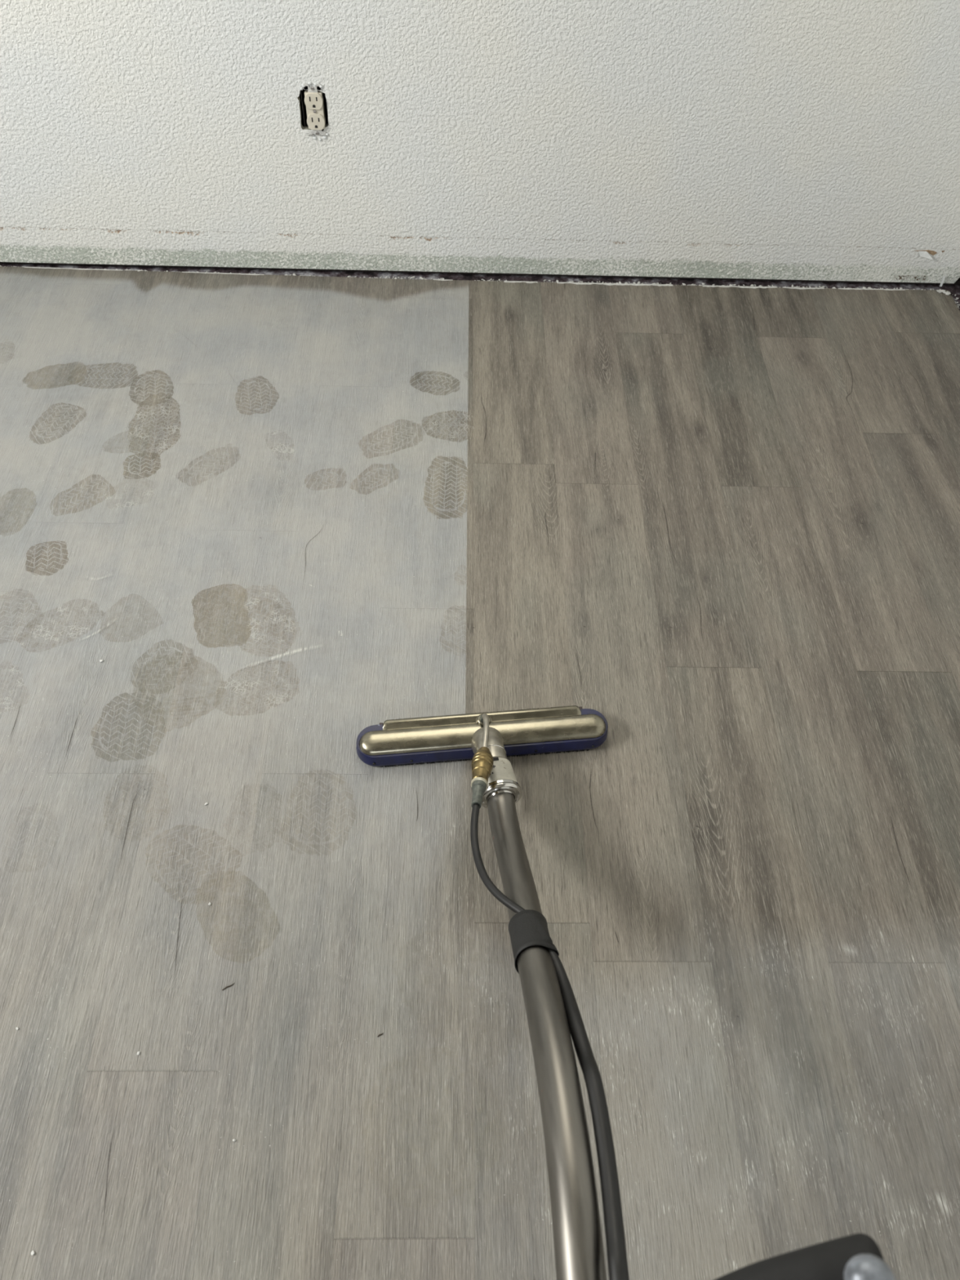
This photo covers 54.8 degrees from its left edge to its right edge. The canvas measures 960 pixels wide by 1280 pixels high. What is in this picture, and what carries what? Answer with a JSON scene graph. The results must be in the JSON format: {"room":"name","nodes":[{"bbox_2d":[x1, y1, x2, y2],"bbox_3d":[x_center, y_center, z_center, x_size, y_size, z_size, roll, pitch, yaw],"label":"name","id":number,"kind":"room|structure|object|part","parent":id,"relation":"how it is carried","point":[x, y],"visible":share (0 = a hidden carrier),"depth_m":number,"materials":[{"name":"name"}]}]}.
{"room":"room under renovation","nodes":[
{"label":"room under renovation","id":0,"kind":"room"},
{"bbox_2d":[0,263,959,1279],"bbox_3d":[-0.582,1.083,0.702,4.300,0.051,5.300,1,54,-2],"label":"floor","id":1,"kind":"structure","parent":0,"point":[285,518],"depth_m":1.36,"materials":[{"name":"laminate"}]},
{"bbox_2d":[355,705,895,1279],"bbox_3d":[0.122,0.310,0.860,0.372,0.655,1.008,-10,55,-9],"label":"wand","id":2,"kind":"object","parent":1,"relation":"on","point":[487,739],"visible":1,"depth_m":0.89,"materials":[{"name":"silver metal"}]},
{"bbox_3d":[0.136,0.445,0.584,0.174,0.296,0.062,-34,61,-24],"label":"grip handle","id":3,"kind":"part","parent":2,"relation":"part of","materials":[{"name":"black plastic"}]},
{"bbox_3d":[0.195,0.320,0.462,0.025,0.022,0.023,-4,54,-5],"label":"knob","id":4,"kind":"part","parent":2,"relation":"part of","materials":[{"name":"silver metal"}]},
{"bbox_2d":[937,289,951,295],"bbox_3d":[1.060,-0.795,2.116,0.030,0.005,0.016,27,57,17],"label":"lump","id":5,"kind":"object","parent":1,"relation":"on","point":[948,293],"visible":1,"depth_m":2.11,"materials":[{"name":"white"}]},
{"bbox_2d":[0,0,959,286],"bbox_3d":[-0.586,-1.611,1.143,3.750,2.456,0.151,1,54,-2],"label":"wall","id":6,"kind":"structure","parent":0,"point":[785,140],"depth_m":1.86,"materials":[{"name":"paint"}]},
{"bbox_2d":[299,81,328,141],"bbox_3d":[-0.324,-1.061,1.835,0.052,0.110,0.076,1,54,-2],"label":"wall outlet","id":7,"kind":"object","parent":6,"relation":"attached to","point":[314,106],"visible":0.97,"depth_m":1.81,"materials":[{"name":"beige plastic"}]},
{"bbox_2d":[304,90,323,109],"bbox_3d":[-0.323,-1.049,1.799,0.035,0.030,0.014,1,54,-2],"label":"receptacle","id":8,"kind":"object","parent":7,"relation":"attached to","point":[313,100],"depth_m":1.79,"materials":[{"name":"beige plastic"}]},
{"bbox_2d":[304,89,326,128],"bbox_3d":[-0.323,-1.045,1.820,0.033,0.067,0.025,1,54,-2],"label":"receptacle","id":9,"kind":"object","parent":7,"relation":"attached to","point":[313,99],"depth_m":1.81,"materials":[{"name":"beige plastic"}]},
{"bbox_2d":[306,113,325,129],"bbox_3d":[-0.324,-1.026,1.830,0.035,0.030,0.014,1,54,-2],"label":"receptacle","id":10,"kind":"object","parent":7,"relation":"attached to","point":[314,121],"depth_m":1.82,"materials":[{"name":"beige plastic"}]}
]}

